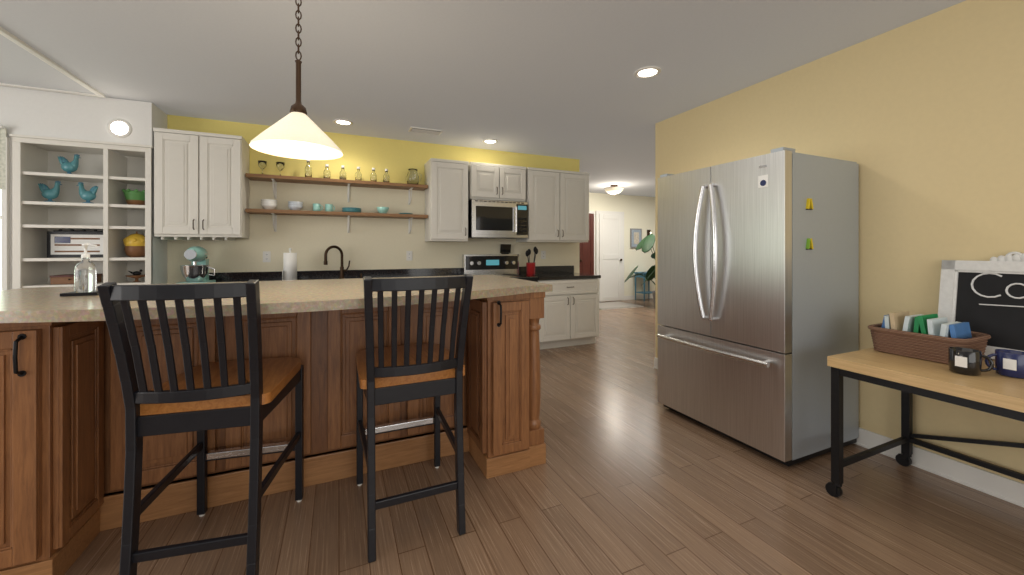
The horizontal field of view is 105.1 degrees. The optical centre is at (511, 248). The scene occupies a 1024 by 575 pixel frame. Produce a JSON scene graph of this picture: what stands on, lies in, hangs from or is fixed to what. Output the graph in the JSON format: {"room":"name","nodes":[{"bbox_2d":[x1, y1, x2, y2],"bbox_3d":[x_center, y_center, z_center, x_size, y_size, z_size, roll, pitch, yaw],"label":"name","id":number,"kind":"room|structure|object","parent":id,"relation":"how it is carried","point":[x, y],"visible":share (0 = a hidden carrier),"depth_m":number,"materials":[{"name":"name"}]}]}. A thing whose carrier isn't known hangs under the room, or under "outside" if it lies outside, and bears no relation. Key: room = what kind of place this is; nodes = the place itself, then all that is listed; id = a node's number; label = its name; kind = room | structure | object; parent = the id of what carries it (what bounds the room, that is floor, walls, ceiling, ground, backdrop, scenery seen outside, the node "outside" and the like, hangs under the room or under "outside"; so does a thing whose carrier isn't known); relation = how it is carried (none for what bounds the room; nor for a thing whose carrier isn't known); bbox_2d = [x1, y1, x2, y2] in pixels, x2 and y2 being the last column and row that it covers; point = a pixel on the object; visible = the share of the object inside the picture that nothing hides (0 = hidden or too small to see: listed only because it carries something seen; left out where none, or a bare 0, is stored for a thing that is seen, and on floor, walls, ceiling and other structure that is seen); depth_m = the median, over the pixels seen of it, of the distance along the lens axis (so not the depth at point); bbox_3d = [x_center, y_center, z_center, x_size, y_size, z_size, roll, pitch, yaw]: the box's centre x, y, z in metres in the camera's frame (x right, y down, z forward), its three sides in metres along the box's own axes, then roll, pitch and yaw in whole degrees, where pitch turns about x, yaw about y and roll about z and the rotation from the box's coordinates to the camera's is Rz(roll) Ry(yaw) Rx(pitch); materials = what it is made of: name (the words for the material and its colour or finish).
{"room":"kitchen","nodes":[
{"label":"kitchen","id":0,"kind":"room"},
{"bbox_2d":[9,134,153,288],"bbox_3d":[-4.678,0.160,3.024,3.077,2.160,0.359,0,0,-24],"label":"shelving","id":1,"kind":"object","parent":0,"point":[114,179],"depth_m":3.38,"materials":[{"name":"white wood"}]},
{"bbox_2d":[167,115,578,283],"bbox_3d":[-2.618,-0.035,4.223,7.820,2.550,0.140,0,0,-24],"label":"wall","id":2,"kind":"structure","parent":0,"point":[371,243],"depth_m":4.50,"materials":[{"name":"yellow paint"}]},
{"bbox_2d":[153,127,249,240],"bbox_3d":[-2.958,-0.582,3.774,0.663,1.000,0.401,0,0,-24],"label":"upper cabinet","id":3,"kind":"object","parent":2,"relation":"attached to","point":[201,185],"visible":0.99,"depth_m":3.63,"materials":[{"name":"white wood"}]},
{"bbox_2d":[263,251,270,261],"bbox_3d":[-2.594,0.080,4.152,0.063,0.106,0.008,0,0,-24],"label":"outlet plates","id":4,"kind":"object","parent":2,"relation":"attached to","point":[266,256],"depth_m":4.15,"materials":[{"name":"white plastic"}]},
{"bbox_2d":[245,173,427,204],"bbox_3d":[-1.857,-0.642,4.344,1.800,0.215,0.247,0,0,-24],"label":"open shelf","id":5,"kind":"object","parent":2,"relation":"attached to","point":[253,177],"visible":1,"depth_m":4.25,"materials":[{"name":"brown wood"}]},
{"bbox_2d":[258,160,266,173],"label":"wine glass","id":6,"kind":"object","parent":5,"relation":"on","point":[262,164],"depth_m":4.00,"materials":[{"name":"clear glass"}]},
{"bbox_2d":[276,162,284,174],"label":"wine glass","id":7,"kind":"object","parent":5,"relation":"on","point":[280,165],"depth_m":4.07,"materials":[{"name":"clear glass"}]},
{"bbox_2d":[305,160,311,176],"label":"bottle","id":8,"kind":"object","parent":5,"relation":"on","point":[308,170],"depth_m":4.17,"materials":[{"name":"clear glass"}]},
{"bbox_2d":[323,164,329,178],"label":"bottle","id":9,"kind":"object","parent":5,"relation":"on","point":[326,173],"depth_m":4.25,"materials":[{"name":"clear glass"}]},
{"bbox_2d":[340,165,345,179],"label":"bottle","id":10,"kind":"object","parent":5,"relation":"on","point":[342,173],"depth_m":4.31,"materials":[{"name":"clear glass"}]},
{"bbox_2d":[355,167,361,180],"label":"bottle","id":11,"kind":"object","parent":5,"relation":"on","point":[358,176],"depth_m":4.37,"materials":[{"name":"clear glass"}]},
{"bbox_2d":[370,168,376,181],"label":"bottle","id":12,"kind":"object","parent":5,"relation":"on","point":[373,177],"depth_m":4.45,"materials":[{"name":"clear glass"}]},
{"bbox_2d":[383,169,388,181],"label":"bottle","id":13,"kind":"object","parent":5,"relation":"on","point":[386,177],"depth_m":4.50,"materials":[{"name":"clear glass"}]},
{"bbox_2d":[407,169,421,183],"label":"pitcher","id":14,"kind":"object","parent":5,"relation":"on","point":[412,177],"depth_m":4.59,"materials":[{"name":"clear glass"}]},
{"bbox_2d":[245,209,427,233],"bbox_3d":[-1.857,-0.292,4.344,1.800,0.215,0.247,0,0,-24],"label":"open shelf","id":15,"kind":"object","parent":2,"relation":"attached to","point":[273,212],"visible":1,"depth_m":4.25,"materials":[{"name":"brown wood"}]},
{"bbox_2d":[261,199,412,213],"bbox_3d":[-1.876,-0.454,4.331,1.535,0.104,0.200,0,0,-24],"label":"dishware","id":16,"kind":"object","parent":15,"relation":"on","point":[266,203],"visible":0.84,"depth_m":4.19,"materials":[{"name":"white ceramic"}]},
{"bbox_2d":[406,251,411,260],"bbox_3d":[-1.248,0.085,4.746,0.059,0.109,0.008,0,0,-24],"label":"outlet plates","id":17,"kind":"object","parent":2,"relation":"attached to","point":[408,253],"depth_m":4.74,"materials":[{"name":"white plastic"}]},
{"bbox_2d":[424,158,468,241],"bbox_3d":[-0.790,-0.567,4.731,0.453,0.950,0.401,0,0,-24],"label":"upper cabinet","id":18,"kind":"object","parent":2,"relation":"attached to","point":[446,194],"visible":1,"depth_m":4.57,"materials":[{"name":"white wood"}]},
{"bbox_2d":[468,162,525,201],"bbox_3d":[-0.225,-0.822,4.980,0.738,0.440,0.401,0,0,-24],"label":"upper cabinet","id":19,"kind":"object","parent":2,"relation":"attached to","point":[486,181],"visible":0.98,"depth_m":4.80,"materials":[{"name":"white wood"}]},
{"bbox_2d":[468,199,527,238],"bbox_3d":[-0.209,-0.365,4.956,0.740,0.450,0.458,0,0,-24],"label":"microwave","id":20,"kind":"object","parent":19,"relation":"attached to","point":[486,218],"visible":0.99,"depth_m":4.77,"materials":[{"name":"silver metal"}]},
{"bbox_2d":[541,251,545,258],"bbox_3d":[0.439,0.084,5.491,0.063,0.098,0.008,0,0,-24],"label":"outlet plates","id":21,"kind":"object","parent":2,"relation":"attached to","point":[543,253],"depth_m":5.49,"materials":[{"name":"white plastic"}]},
{"bbox_2d":[516,167,588,242],"bbox_3d":[0.562,-0.567,5.327,0.938,0.950,0.401,0,0,-24],"label":"upper cabinet","id":22,"kind":"object","parent":2,"relation":"attached to","point":[558,200],"visible":0.98,"depth_m":5.15,"materials":[{"name":"white wood"}]},
{"bbox_2d":[0,0,965,196],"bbox_3d":[1.060,-1.360,5.277,15.800,0.100,17.200,0,0,-24],"label":"ceiling","id":23,"kind":"structure","parent":0,"point":[554,78],"depth_m":2.64,"materials":[{"name":"paint"}]},
{"bbox_2d":[0,26,105,97],"bbox_3d":[-3.647,-1.299,2.555,0.970,0.022,1.300,0,0,-24],"label":"attic hatch","id":24,"kind":"object","parent":23,"relation":"attached to","point":[22,65],"visible":1,"depth_m":2.88,"materials":[{"name":"paint"}]},
{"bbox_2d":[249,0,342,159],"bbox_3d":[-0.979,-0.880,1.798,0.376,0.860,0.376,0,0,-24],"label":"pendant lamp","id":25,"kind":"object","parent":23,"relation":"hanging from","point":[295,136],"visible":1,"depth_m":1.74,"materials":[{"name":"white glass"}]},
{"bbox_2d":[333,119,352,124],"bbox_3d":[-1.740,-1.305,4.042,0.190,0.010,0.190,0,0,-24],"label":"recessed light","id":26,"kind":"object","parent":23,"relation":"in","point":[337,121],"visible":1,"depth_m":4.03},
{"bbox_2d":[408,127,442,134],"bbox_3d":[-0.956,-1.300,4.333,0.350,0.020,0.160,0,0,-24],"label":"ceiling air vent","id":27,"kind":"object","parent":23,"relation":"attached to","point":[412,129],"depth_m":4.31,"materials":[{"name":"white metal"}]},
{"bbox_2d":[482,139,497,143],"bbox_3d":[-0.264,-1.305,4.759,0.190,0.010,0.190,0,0,-24],"label":"recessed light","id":28,"kind":"object","parent":23,"relation":"in","point":[489,141],"visible":1,"depth_m":4.76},
{"bbox_2d":[604,184,623,194],"bbox_3d":[2.092,-1.202,8.039,0.390,0.215,0.390,0,0,-24],"label":"hall ceiling light","id":29,"kind":"object","parent":23,"relation":"attached to","point":[612,189],"visible":1,"depth_m":7.93,"materials":[{"name":"white glass"}]},
{"bbox_2d":[634,66,660,77],"bbox_3d":[1.004,-1.305,2.902,0.190,0.010,0.190,0,0,-24],"label":"recessed light","id":30,"kind":"object","parent":23,"relation":"in","point":[649,71],"visible":1,"depth_m":2.89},
{"bbox_2d":[64,298,1023,574],"bbox_3d":[1.060,1.280,5.277,15.800,0.080,17.200,0,0,-24],"label":"floor","id":31,"kind":"structure","parent":0,"point":[628,483],"depth_m":1.83,"materials":[{"name":"brown wood"}]},
{"bbox_2d":[0,321,103,574],"bbox_3d":[-1.967,0.743,1.459,0.539,0.995,0.401,0,0,-24],"label":"kitchen island","id":32,"kind":"object","parent":31,"relation":"on","point":[52,373],"visible":0.94,"depth_m":1.44,"materials":[{"name":"brown wood"}]},
{"bbox_2d":[0,86,166,289],"bbox_3d":[-4.690,-0.034,3.039,3.067,2.547,0.347,0,0,-24],"label":"wall","id":33,"kind":"structure","parent":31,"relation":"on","point":[23,111],"depth_m":3.40,"materials":[{"name":"white paint"}]},
{"bbox_2d":[0,125,9,290],"bbox_3d":[-4.508,-0.291,2.889,1.085,1.362,0.071,0,0,-24],"label":"window","id":34,"kind":"structure","parent":33,"relation":"attached to","point":[4,140],"depth_m":3.11,"materials":[{"name":"white glass"}]},
{"bbox_2d":[38,181,61,201],"bbox_3d":[-3.929,-0.488,3.338,0.146,0.192,0.066,0,0,-24],"label":"rooster","id":35,"kind":"object","parent":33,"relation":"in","point":[46,192],"visible":0.97,"depth_m":3.32,"materials":[{"name":"teal ceramic"}]},
{"bbox_2d":[58,154,79,173],"bbox_3d":[-3.819,-0.728,3.386,0.146,0.192,0.066,0,0,-24],"label":"rooster","id":36,"kind":"object","parent":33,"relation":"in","point":[67,166],"visible":0.96,"depth_m":3.37,"materials":[{"name":"teal ceramic"}]},
{"bbox_2d":[47,229,102,257],"bbox_3d":[-3.792,-0.049,3.429,0.390,0.245,0.028,0,0,-24],"label":"picture","id":37,"kind":"object","parent":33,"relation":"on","point":[60,244],"visible":0.93,"depth_m":3.41,"materials":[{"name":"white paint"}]},
{"bbox_2d":[49,274,101,283],"bbox_3d":[-3.809,0.261,3.429,0.250,0.075,0.220,0,0,-24],"label":"wooden box","id":38,"kind":"object","parent":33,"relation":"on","point":[64,278],"visible":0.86,"depth_m":3.33,"materials":[{"name":"brown wood"}]},
{"bbox_2d":[76,182,97,202],"bbox_3d":[-3.715,-0.488,3.432,0.146,0.192,0.066,0,0,-24],"label":"rooster","id":39,"kind":"object","parent":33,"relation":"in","point":[90,195],"visible":0.98,"depth_m":3.42,"materials":[{"name":"teal ceramic"}]},
{"bbox_2d":[106,118,132,137],"bbox_3d":[-3.410,-1.050,3.406,0.170,0.170,0.010,0,0,-24],"label":"recessed light","id":40,"kind":"object","parent":33,"relation":"attached to","point":[117,127],"visible":1,"depth_m":3.41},
{"bbox_2d":[122,189,144,204],"bbox_3d":[-3.428,-0.465,3.581,0.202,0.147,0.190,0,0,-24],"label":"planter","id":41,"kind":"object","parent":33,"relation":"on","point":[135,197],"visible":0.71,"depth_m":3.52,"materials":[{"name":"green ceramic"}]},
{"bbox_2d":[123,231,144,256],"bbox_3d":[-3.426,-0.044,3.582,0.180,0.235,0.176,0,0,-24],"label":"jar","id":42,"kind":"object","parent":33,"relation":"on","point":[134,244],"visible":0.82,"depth_m":3.52,"materials":[{"name":"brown ceramic"}]},
{"bbox_2d":[125,269,144,281],"bbox_3d":[-3.428,0.242,3.581,0.150,0.112,0.150,0,0,-24],"label":"bird figurine","id":43,"kind":"object","parent":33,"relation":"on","point":[136,274],"visible":0.98,"depth_m":3.57,"materials":[{"name":"brown ceramic"}]},
{"bbox_2d":[97,279,303,574],"bbox_3d":[-1.168,0.674,1.587,0.451,1.136,0.674,0,0,-15],"label":"bar stool","id":44,"kind":"object","parent":31,"relation":"on","point":[240,392],"visible":1,"depth_m":1.36,"materials":[{"name":"black paint"}]},
{"bbox_2d":[100,300,468,530],"bbox_3d":[-1.223,0.743,2.289,2.570,0.995,0.584,0,0,-24],"label":"kitchen island","id":45,"kind":"object","parent":31,"relation":"on","point":[327,344],"visible":0.35,"depth_m":2.03,"materials":[{"name":"brown wood"}]},
{"bbox_2d":[0,275,552,322],"bbox_3d":[-1.119,0.225,2.053,2.650,0.040,1.220,0,0,-24],"label":"countertop","id":46,"kind":"structure","parent":45,"relation":"on","point":[35,304],"depth_m":1.62,"materials":[{"name":"beige stone"}]},
{"bbox_2d":[60,243,98,295],"bbox_3d":[-1.904,0.088,1.750,0.120,0.230,0.100,0,0,-24],"label":"soap dispenser","id":47,"kind":"object","parent":46,"relation":"on","point":[85,271],"visible":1,"depth_m":1.73,"materials":[{"name":"clear glass"}]},
{"bbox_2d":[356,274,472,562],"bbox_3d":[-0.491,0.674,1.869,0.450,1.136,0.674,0,0,-24],"label":"bar stool","id":48,"kind":"object","parent":31,"relation":"on","point":[406,372],"visible":1,"depth_m":1.66,"materials":[{"name":"black paint"}]},
{"bbox_2d":[462,254,537,281],"bbox_3d":[-0.147,0.655,4.840,0.760,1.170,0.719,0,0,-24],"label":"stove","id":49,"kind":"object","parent":31,"relation":"on","point":[507,265],"visible":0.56,"depth_m":5.04,"materials":[{"name":"silver metal"}]},
{"bbox_2d":[500,244,510,253],"bbox_3d":[-0.089,0.001,5.229,0.150,0.131,0.060,0,0,-24],"label":"tablet","id":50,"kind":"object","parent":49,"relation":"on","point":[504,248],"visible":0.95,"depth_m":5.21,"materials":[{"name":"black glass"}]},
{"bbox_2d":[467,292,545,478],"bbox_3d":[-0.034,0.743,2.312,0.384,0.995,0.401,0,0,-24],"label":"kitchen island","id":51,"kind":"object","parent":31,"relation":"on","point":[505,431],"visible":0.91,"depth_m":2.17,"materials":[{"name":"brown wood"}]},
{"bbox_2d":[538,278,598,349],"bbox_3d":[-1.024,0.810,4.474,4.440,0.859,0.681,0,0,-24],"label":"base cabinet","id":52,"kind":"object","parent":31,"relation":"on","point":[571,310],"visible":0.22,"depth_m":4.92,"materials":[{"name":"white wood"}]},
{"bbox_2d":[209,266,600,281],"bbox_3d":[-1.028,0.309,4.484,4.480,0.138,0.659,0,0,-24],"label":"countertop","id":53,"kind":"structure","parent":52,"relation":"on","point":[543,272],"depth_m":4.61,"materials":[{"name":"black stone"}]},
{"bbox_2d":[179,246,215,282],"bbox_3d":[-2.932,0.156,3.677,0.265,0.365,0.345,0,0,-24],"label":"stand mixer","id":54,"kind":"object","parent":53,"relation":"on","point":[198,272],"visible":0.99,"depth_m":3.58,"materials":[{"name":"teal metal"}]},
{"bbox_2d":[282,248,296,279],"bbox_3d":[-2.285,0.164,4.039,0.150,0.349,0.155,0,0,-24],"label":"paper towel holder","id":55,"kind":"object","parent":53,"relation":"on","point":[289,272],"visible":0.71,"depth_m":3.99,"materials":[{"name":"white paper"}]},
{"bbox_2d":[324,245,361,278],"bbox_3d":[-1.872,0.150,4.350,0.410,0.378,0.121,0,0,-35],"label":"sink faucet","id":56,"kind":"object","parent":53,"relation":"on","point":[342,270],"visible":0.9,"depth_m":4.35,"materials":[{"name":"brown metal"}]},
{"bbox_2d":[525,247,537,274],"bbox_3d":[0.256,0.152,5.154,0.128,0.372,0.166,0,0,25],"label":"utensil crock","id":57,"kind":"object","parent":53,"relation":"on","point":[530,266],"visible":0.98,"depth_m":5.12,"materials":[{"name":"red ceramic"}]},
{"bbox_2d":[599,301,643,309],"bbox_3d":[2.160,1.233,8.604,1.100,0.014,0.880,0,0,-24],"label":"rug","id":58,"kind":"object","parent":31,"relation":"on","point":[603,305],"visible":0.75,"depth_m":8.51,"materials":[{"name":"white fabric"}]},
{"bbox_2d":[624,234,654,305],"bbox_3d":[3.182,0.462,8.400,1.417,1.556,1.303,0,0,-24],"label":"plant","id":59,"kind":"object","parent":31,"relation":"on","point":[647,243],"visible":0.35,"depth_m":8.30,"materials":[{"name":"green plant"}]},
{"bbox_2d":[634,272,651,301],"bbox_3d":[3.253,0.900,9.470,0.500,0.680,0.380,0,0,-24],"label":"side table","id":60,"kind":"object","parent":31,"relation":"on","point":[644,292],"visible":0.62,"depth_m":9.40,"materials":[{"name":"paint"}]},
{"bbox_2d":[657,147,858,466],"bbox_3d":[1.627,0.334,2.738,0.812,1.812,0.964,0,0,-24],"label":"refrigerator","id":61,"kind":"object","parent":31,"relation":"on","point":[758,256],"visible":1,"depth_m":2.39,"materials":[{"name":"silver metal"}]},
{"bbox_2d":[825,348,1023,496],"bbox_3d":[2.217,0.890,1.460,0.735,0.700,1.481,0,0,-24],"label":"console table","id":62,"kind":"object","parent":31,"relation":"on","point":[992,392],"visible":0.83,"depth_m":1.86,"materials":[{"name":"brown wood"}]},
{"bbox_2d":[868,311,990,363],"bbox_3d":[2.104,0.436,1.994,0.320,0.205,0.380,0,0,-24],"label":"wicker basket","id":63,"kind":"object","parent":62,"relation":"on","point":[928,337],"visible":0.81,"depth_m":1.93,"materials":[{"name":"brown wicker"}]},
{"bbox_2d":[948,347,993,375],"bbox_3d":[1.979,0.487,1.702,0.117,0.102,0.096,0,0,15],"label":"mug","id":64,"kind":"object","parent":62,"relation":"on","point":[961,360],"visible":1,"depth_m":1.67,"materials":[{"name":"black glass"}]},
{"bbox_2d":[938,252,1023,358],"bbox_3d":[2.465,0.263,1.744,0.108,0.551,0.800,0,0,-24],"label":"chalkboard sign","id":65,"kind":"object","parent":62,"relation":"on","point":[987,295],"visible":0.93,"depth_m":1.95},
{"bbox_2d":[985,349,1023,378],"bbox_3d":[2.123,0.487,1.674,0.100,0.102,0.115,0,0,-24],"label":"mug","id":66,"kind":"object","parent":62,"relation":"on","point":[1009,363],"visible":0.93,"depth_m":1.65,"materials":[{"name":"ceramic"}]},
{"bbox_2d":[589,193,654,301],"bbox_3d":[2.953,-0.035,9.680,8.780,2.550,0.152,0,0,-24],"label":"wall","id":67,"kind":"structure","parent":0,"point":[639,211],"depth_m":9.61,"materials":[{"name":"beige paint"}]},
{"bbox_2d":[579,211,594,274],"bbox_3d":[1.698,0.180,8.982,0.560,2.120,0.108,0,0,-24],"label":"pantry door","id":68,"kind":"structure","parent":67,"relation":"in","point":[586,249],"depth_m":9.02,"materials":[{"name":"red wood"}]},
{"bbox_2d":[596,211,623,301],"bbox_3d":[2.348,0.172,9.269,0.810,2.135,0.108,0,0,-24],"label":"hall door","id":69,"kind":"structure","parent":67,"relation":"in","point":[609,224],"depth_m":9.28,"materials":[{"name":"white wood"}]},
{"bbox_2d":[630,228,641,247],"bbox_3d":[3.045,-0.265,9.620,0.340,0.470,0.030,0,0,-24],"label":"picture","id":70,"kind":"object","parent":67,"relation":"attached to","point":[635,234],"visible":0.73,"depth_m":9.59},
{"bbox_2d":[654,0,1023,507],"bbox_3d":[2.991,-0.035,0.850,0.160,2.550,7.140,0,0,-24],"label":"wall","id":71,"kind":"structure","parent":0,"point":[929,109],"depth_m":2.25,"materials":[{"name":"yellow paint"}]}
]}

